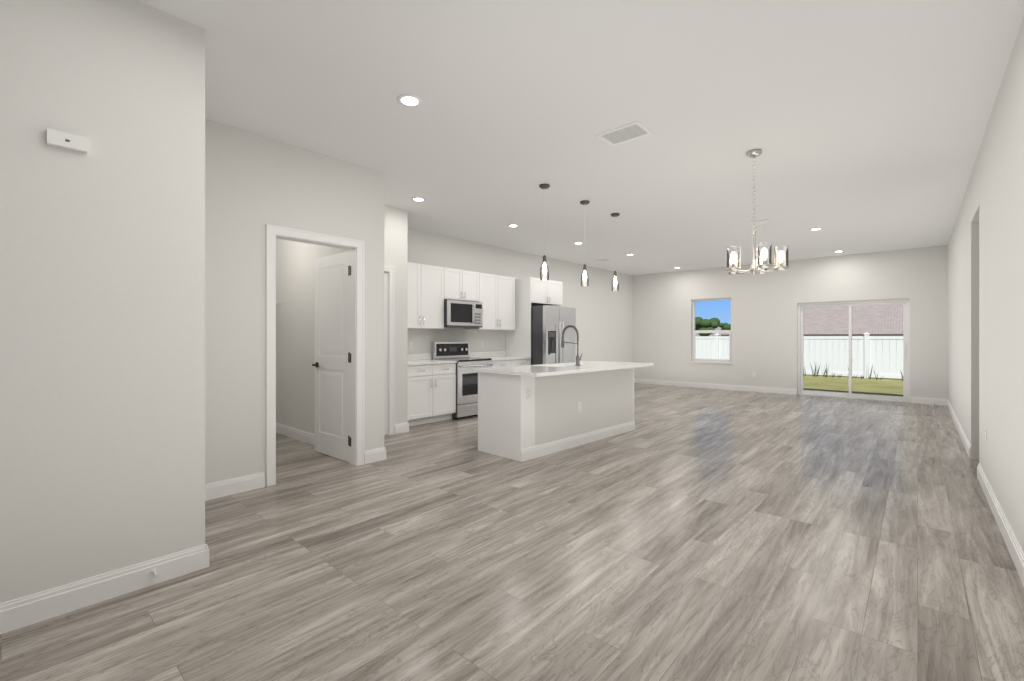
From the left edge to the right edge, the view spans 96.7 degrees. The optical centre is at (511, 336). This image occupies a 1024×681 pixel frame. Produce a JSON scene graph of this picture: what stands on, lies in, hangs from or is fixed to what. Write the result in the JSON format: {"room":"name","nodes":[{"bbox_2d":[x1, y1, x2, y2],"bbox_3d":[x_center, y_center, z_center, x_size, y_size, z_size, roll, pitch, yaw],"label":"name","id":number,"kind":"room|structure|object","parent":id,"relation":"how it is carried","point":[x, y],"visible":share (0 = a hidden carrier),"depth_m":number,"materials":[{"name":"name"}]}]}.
{"room":"open-plan living area","nodes":[
{"label":"open-plan living area","id":0,"kind":"room"},
{"bbox_2d":[0,0,175,603],"bbox_3d":[-2.865,-0.215,1.294,0.120,2.970,3.120,0,0,42],"label":"wall","id":1,"kind":"structure","parent":0,"point":[102,355],"depth_m":2.16,"materials":[{"name":"grey paint"}]},
{"bbox_2d":[46,128,87,152],"bbox_3d":[-2.047,-0.902,2.096,0.032,0.065,0.134,0,0,42],"label":"door chime","id":2,"kind":"object","parent":1,"relation":"attached to","point":[60,139],"visible":0.98,"depth_m":2.08,"materials":[{"name":"white plastic"}]},
{"bbox_2d":[0,544,208,633],"bbox_3d":[-2.766,1.208,1.303,0.016,0.125,3.266,0,0,42],"label":"baseboard","id":3,"kind":"structure","parent":1,"relation":"attached to","point":[34,608],"depth_m":2.17,"materials":[{"name":"white wood"}]},
{"bbox_2d":[151,569,159,577],"bbox_3d":[-1.809,1.200,2.308,0.075,0.023,0.024,0,0,42],"label":"door stop","id":4,"kind":"object","parent":3,"relation":"attached to","point":[154,571],"visible":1,"depth_m":2.30,"materials":[{"name":"white plastic"}]},
{"bbox_2d":[176,17,204,551],"bbox_3d":[-3.438,-0.215,3.988,4.560,2.970,0.120,0,0,42],"label":"wall","id":5,"kind":"structure","parent":0,"point":[190,38],"depth_m":2.46,"materials":[{"name":"grey paint"}]},
{"bbox_2d":[205,119,364,485],"bbox_3d":[-2.078,-0.215,3.981,0.120,2.970,1.680,0,0,42],"label":"wall","id":6,"kind":"structure","parent":0,"point":[255,184],"depth_m":3.82,"materials":[{"name":"grey paint"}]},
{"bbox_2d":[205,472,264,500],"bbox_3d":[-2.335,1.208,3.590,0.016,0.125,0.715,0,0,42],"label":"baseboard","id":7,"kind":"structure","parent":6,"relation":"attached to","point":[232,486],"depth_m":3.68,"materials":[{"name":"white wood"}]},
{"bbox_2d":[266,224,363,486],"bbox_3d":[-1.837,0.156,4.252,0.168,2.228,0.911,0,0,42],"label":"door frame","id":8,"kind":"structure","parent":6,"relation":"attached to","point":[355,247],"depth_m":4.38,"materials":[{"name":"white wood"}]},
{"bbox_2d":[312,251,349,461],"bbox_3d":[-1.896,0.199,4.830,0.766,2.135,0.147,0,0,40],"label":"door leaf","id":9,"kind":"structure","parent":8,"relation":"in","point":[331,355],"depth_m":4.82,"materials":[{"name":"white wood"}]},
{"bbox_2d":[276,423,313,444],"bbox_3d":[-2.766,1.208,5.735,3.240,0.125,0.016,0,0,42],"label":"baseboard","id":10,"kind":"structure","parent":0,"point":[300,435],"depth_m":5.66,"materials":[{"name":"white wood"}]},
{"bbox_2d":[365,168,383,450],"bbox_3d":[-2.656,-0.215,5.768,3.360,2.970,0.220,0,0,42],"label":"wall","id":11,"kind":"structure","parent":0,"point":[374,180],"depth_m":4.65,"materials":[{"name":"grey paint"}]},
{"bbox_2d":[364,447,385,459],"bbox_3d":[-1.681,1.208,5.061,0.996,0.125,0.020,0,0,42],"label":"baseboard","id":12,"kind":"structure","parent":11,"relation":"attached to","point":[380,453],"depth_m":4.66,"materials":[{"name":"white wood"}]},
{"bbox_2d":[384,205,407,423],"bbox_3d":[-1.770,-0.215,5.786,0.100,2.970,0.985,0,0,42],"label":"wall","id":13,"kind":"structure","parent":0,"point":[396,238],"depth_m":6.01,"materials":[{"name":"grey paint"}]},
{"bbox_2d":[384,272,387,434],"bbox_3d":[-1.814,0.216,5.702,0.035,2.100,0.578,0,0,42],"label":"door leaf","id":14,"kind":"structure","parent":13,"relation":"in","point":[385,353],"depth_m":5.88,"materials":[{"name":"white wood"}]},
{"bbox_2d":[384,266,393,434],"bbox_3d":[-1.822,0.179,5.709,0.124,2.183,0.726,0,0,42],"label":"door frame","id":15,"kind":"structure","parent":13,"relation":"attached to","point":[390,270],"depth_m":5.90,"materials":[{"name":"white wood"}]},
{"bbox_2d":[394,422,408,432],"bbox_3d":[-1.685,1.208,6.380,0.796,0.125,0.016,0,0,42],"label":"baseboard","id":16,"kind":"structure","parent":13,"relation":"attached to","point":[403,427],"depth_m":6.04,"materials":[{"name":"white wood"}]},
{"bbox_2d":[0,383,1023,680],"bbox_3d":[1.326,1.345,4.946,10.600,0.150,14.550,0,0,42],"label":"floor","id":17,"kind":"structure","parent":0,"point":[686,533],"depth_m":2.51,"materials":[{"name":"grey wood"}]},
{"bbox_2d":[408,365,455,426],"bbox_3d":[-1.386,0.831,6.845,0.616,0.873,0.896,0,0,42],"label":"base cabinet","id":18,"kind":"object","parent":17,"relation":"on","point":[431,390],"depth_m":6.62,"materials":[{"name":"white wood"}]},
{"bbox_2d":[408,361,455,364],"bbox_3d":[-1.414,0.378,6.802,0.631,0.035,0.999,0,0,42],"label":"countertop","id":19,"kind":"structure","parent":18,"relation":"on","point":[409,362],"depth_m":6.69,"materials":[{"name":"white stone"}]},
{"bbox_2d":[432,342,492,418],"bbox_3d":[-0.791,0.675,7.428,0.700,1.190,0.752,0,0,42],"label":"range","id":20,"kind":"object","parent":17,"relation":"on","point":[466,389],"visible":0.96,"depth_m":7.20,"materials":[{"name":"metal"}]},
{"bbox_2d":[492,357,530,366],"bbox_3d":[-0.238,0.831,8.133,0.616,0.873,1.024,0,0,42],"label":"base cabinet","id":21,"kind":"object","parent":17,"relation":"on","point":[495,363],"depth_m":7.91,"materials":[{"name":"white wood"}]},
{"bbox_2d":[473,357,527,360],"bbox_3d":[-0.231,0.378,8.129,0.631,0.035,1.026,0,0,42],"label":"countertop","id":22,"kind":"structure","parent":21,"relation":"on","point":[493,358],"depth_m":8.00,"materials":[{"name":"white stone"}]},
{"bbox_2d":[531,305,575,364],"bbox_3d":[0.609,0.352,8.759,0.956,1.835,0.950,0,0,42],"label":"refrigerator","id":23,"kind":"object","parent":17,"relation":"on","point":[549,324],"visible":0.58,"depth_m":8.31,"materials":[{"name":"metal"}]},
{"bbox_2d":[478,369,634,461],"bbox_3d":[0.644,0.827,5.656,0.694,0.883,2.250,0,0,45],"label":"kitchen island","id":24,"kind":"object","parent":17,"relation":"on","point":[527,412],"depth_m":5.02,"materials":[{"name":"grey paint"}]},
{"bbox_2d":[474,361,653,376],"bbox_3d":[0.734,0.368,5.566,0.928,0.035,2.350,0,0,45],"label":"island countertop","id":25,"kind":"structure","parent":24,"relation":"on","point":[585,366],"depth_m":5.14,"materials":[{"name":"white stone"}]},
{"bbox_2d":[561,325,581,365],"bbox_3d":[0.741,0.098,5.656,0.287,0.501,0.112,0,0,45],"label":"faucet","id":26,"kind":"object","parent":25,"relation":"on","point":[578,358],"visible":1,"depth_m":5.56,"materials":[{"name":"metal"}]},
{"bbox_2d":[408,228,632,361],"bbox_3d":[0.601,-0.215,9.634,0.120,2.970,8.115,0,0,42],"label":"wall","id":27,"kind":"structure","parent":0,"point":[604,319],"depth_m":9.77,"materials":[{"name":"grey paint"}]},
{"bbox_2d":[408,262,447,328],"bbox_3d":[-1.470,-0.615,6.960,0.336,0.970,0.957,0,0,42],"label":"upper cabinet","id":28,"kind":"object","parent":27,"relation":"attached to","point":[431,288],"depth_m":6.91,"materials":[{"name":"white wood"}]},
{"bbox_2d":[408,349,507,360],"bbox_3d":[-1.046,0.310,7.674,0.020,0.100,2.790,0,0,42],"label":"backsplash","id":29,"kind":"structure","parent":27,"relation":"attached to","point":[419,356],"depth_m":8.03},
{"bbox_2d":[448,268,479,301],"bbox_3d":[-0.937,-0.850,7.558,0.336,0.500,0.762,0,0,42],"label":"upper cabinet","id":30,"kind":"object","parent":27,"relation":"attached to","point":[463,285],"depth_m":7.46,"materials":[{"name":"white wood"}]},
{"bbox_2d":[444,300,482,327],"bbox_3d":[-0.887,-0.372,7.513,0.472,0.425,0.752,0,0,42],"label":"microwave","id":31,"kind":"object","parent":30,"relation":"attached to","point":[462,314],"visible":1,"depth_m":7.34,"materials":[{"name":"metal"}]},
{"bbox_2d":[466,273,514,329],"bbox_3d":[-0.394,-0.615,8.168,0.336,0.970,0.987,0,0,42],"label":"upper cabinet","id":32,"kind":"object","parent":27,"relation":"attached to","point":[497,292],"depth_m":8.07,"materials":[{"name":"white wood"}]},
{"bbox_2d":[531,278,562,305],"bbox_3d":[0.454,-0.865,8.909,0.616,0.470,0.993,0,0,42],"label":"upper cabinet","id":33,"kind":"object","parent":27,"relation":"attached to","point":[543,292],"depth_m":8.70,"materials":[{"name":"white wood"}]},
{"bbox_2d":[409,341,986,440],"bbox_3d":[3.231,0.500,7.745,6.320,0.854,7.435,0,0,42],"label":"outlet plates","id":34,"kind":"object","parent":27,"relation":"attached to","point":[481,345],"visible":0.81,"depth_m":7.10,"materials":[{"name":"white plastic"}]},
{"bbox_2d":[138,0,1023,275],"bbox_3d":[1.326,-1.825,4.946,10.600,0.250,14.550,0,0,42],"label":"ceiling","id":35,"kind":"structure","parent":0,"point":[862,125],"depth_m":3.40,"materials":[{"name":"paint"}]},
{"bbox_2d":[397,94,421,106],"bbox_3d":[-0.734,-1.695,3.265,0.174,0.010,0.174,0,0,42],"label":"recessed light","id":36,"kind":"object","parent":35,"relation":"in","point":[409,100],"visible":1,"depth_m":3.26,"materials":[{"name":"white plastic"}]},
{"bbox_2d":[411,197,425,201],"bbox_3d":[-1.152,-1.695,5.607,0.174,0.010,0.174,0,0,42],"label":"recessed light","id":37,"kind":"object","parent":35,"relation":"in","point":[419,199],"visible":1,"depth_m":5.60,"materials":[{"name":"white plastic"}]},
{"bbox_2d":[539,184,549,279],"bbox_3d":[0.365,-1.170,5.099,0.120,1.060,0.120,0,0,42],"label":"pendant light","id":38,"kind":"object","parent":35,"relation":"hanging from","point":[544,269],"visible":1,"depth_m":5.09,"materials":[{"name":"glass"}]},
{"bbox_2d":[580,200,589,285],"bbox_3d":[0.913,-1.170,5.715,0.120,1.060,0.120,0,0,42],"label":"pendant light","id":39,"kind":"object","parent":35,"relation":"hanging from","point":[585,276],"visible":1,"depth_m":5.70,"materials":[{"name":"glass"}]},
{"bbox_2d":[611,213,619,290],"bbox_3d":[1.426,-1.170,6.290,0.120,1.060,0.120,0,0,42],"label":"pendant light","id":40,"kind":"object","parent":35,"relation":"hanging from","point":[614,282],"visible":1,"depth_m":6.27,"materials":[{"name":"glass"}]},
{"bbox_2d":[596,121,652,145],"bbox_3d":[0.942,-1.695,3.808,0.380,0.010,0.280,0,0,42],"label":"ceiling vent","id":41,"kind":"object","parent":35,"relation":"in","point":[626,133],"visible":1,"depth_m":3.79,"materials":[{"name":"grey metal"}]},
{"bbox_2d":[726,149,788,274],"bbox_3d":[2.238,-1.132,4.194,0.531,1.134,0.513,0,0,42],"label":"chandelier","id":42,"kind":"object","parent":35,"relation":"hanging from","point":[761,264],"visible":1,"depth_m":4.12,"materials":[{"name":"silver metal"}]},
{"bbox_2d":[750,219,771,224],"bbox_3d":[3.671,-1.689,6.721,0.240,0.020,0.240,0,0,42],"label":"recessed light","id":43,"kind":"object","parent":35,"relation":"attached to","point":[764,221],"visible":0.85,"depth_m":6.68,"materials":[{"name":"silver metal"}]},
{"bbox_2d":[633,245,947,398],"bbox_3d":[6.099,-0.215,10.303,10.600,2.970,0.200,0,0,42],"label":"wall","id":44,"kind":"structure","parent":0,"point":[765,327],"depth_m":10.27,"materials":[{"name":"grey paint"}]},
{"bbox_2d":[689,298,732,363],"bbox_3d":[4.949,-0.154,11.281,1.020,1.592,0.190,0,0,42],"label":"window","id":45,"kind":"structure","parent":44,"relation":"in","point":[722,361],"depth_m":11.30,"materials":[{"name":"white plastic"}]},
{"bbox_2d":[634,378,796,393],"bbox_3d":[4.810,1.208,11.307,3.900,0.125,0.016,0,0,42],"label":"baseboard","id":46,"kind":"structure","parent":44,"relation":"attached to","point":[643,381],"depth_m":11.07,"materials":[{"name":"white wood"}]},
{"bbox_2d":[798,298,909,401],"bbox_3d":[7.045,0.260,9.479,1.870,2.020,0.112,0,0,42],"label":"door frame","id":47,"kind":"structure","parent":44,"relation":"attached to","point":[906,350],"depth_m":9.42,"materials":[{"name":"white plastic"}]},
{"bbox_2d":[910,396,943,404],"bbox_3d":[7.849,1.208,8.599,0.500,0.125,0.016,0,0,42],"label":"baseboard","id":48,"kind":"structure","parent":44,"relation":"attached to","point":[932,401],"depth_m":8.59,"materials":[{"name":"white wood"}]},
{"bbox_2d":[948,17,1023,552],"bbox_3d":[3.402,-0.215,3.097,0.120,2.970,14.150,0,0,42],"label":"wall","id":49,"kind":"structure","parent":0,"point":[995,188],"depth_m":3.16,"materials":[{"name":"grey paint"}]},
{"bbox_2d":[944,399,970,457],"bbox_3d":[6.428,1.208,6.595,0.016,0.125,4.900,0,0,42],"label":"baseboard","id":50,"kind":"structure","parent":49,"relation":"attached to","point":[962,435],"depth_m":5.86,"materials":[{"name":"white wood"}]},
{"bbox_2d":[971,203,979,462],"bbox_3d":[4.566,0.029,4.403,0.124,2.481,0.852,0,0,42],"label":"door frame","id":51,"kind":"structure","parent":49,"relation":"attached to","point":[975,337],"depth_m":4.73,"materials":[{"name":"grey paint"}]},
{"bbox_2d":[977,463,1023,585],"bbox_3d":[1.438,1.208,0.995,0.016,0.125,8.400,0,0,42],"label":"baseboard","id":52,"kind":"structure","parent":49,"relation":"attached to","point":[1017,555],"depth_m":2.86,"materials":[{"name":"white wood"}]},
{"label":"outside","id":53,"kind":"structure","parent":0,"visible":0},
{"bbox_2d":[803,374,902,396],"bbox_3d":[33.877,1.440,38.023,140.000,0.300,78.150,0,0,42],"label":"lawn","id":54,"kind":"structure","parent":53,"point":[836,383],"depth_m":13.05,"materials":[{"name":"green plant"}]},
{"bbox_2d":[695,317,719,335],"bbox_3d":[16.551,-0.174,38.814,2.132,3.128,2.188,0,0,42],"label":"tree","id":55,"kind":"object","parent":54,"relation":"on","point":[709,324],"depth_m":38.09,"materials":[{"name":"green plant"}]},
{"bbox_2d":[696,328,724,335],"bbox_3d":[10.642,0.030,64.182,50.500,2.720,16.000,0,0,42],"label":"roofs","id":56,"kind":"structure","parent":54,"relation":"on","point":[697,334],"depth_m":46.83,"materials":[{"name":"grey"}]},
{"bbox_2d":[719,323,730,329],"bbox_3d":[18.823,0.064,39.431,1.671,2.652,1.356,0,0,42],"label":"tree","id":57,"kind":"object","parent":54,"relation":"on","point":[727,326],"depth_m":39.18,"materials":[{"name":"green plant"}]},
{"bbox_2d":[696,332,902,378],"bbox_3d":[10.155,0.615,17.069,72.615,1.550,0.160,0,0,42],"label":"fence","id":58,"kind":"object","parent":54,"relation":"on","point":[862,346],"depth_m":15.83,"materials":[{"name":"plastic"}]},
{"bbox_2d":[721,304,902,374],"bbox_3d":[23.338,-1.046,17.565,24.520,4.871,14.720,0,0,42],"label":"house","id":59,"kind":"structure","parent":54,"relation":"on","point":[825,315],"depth_m":18.06,"materials":[{"name":"paint"}]},
{"bbox_2d":[803,358,902,380],"bbox_3d":[10.766,1.034,15.925,13.093,0.713,0.503,0,0,42],"label":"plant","id":60,"kind":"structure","parent":54,"relation":"on","point":[817,372],"depth_m":15.72,"materials":[{"name":"green plant"}]}
]}

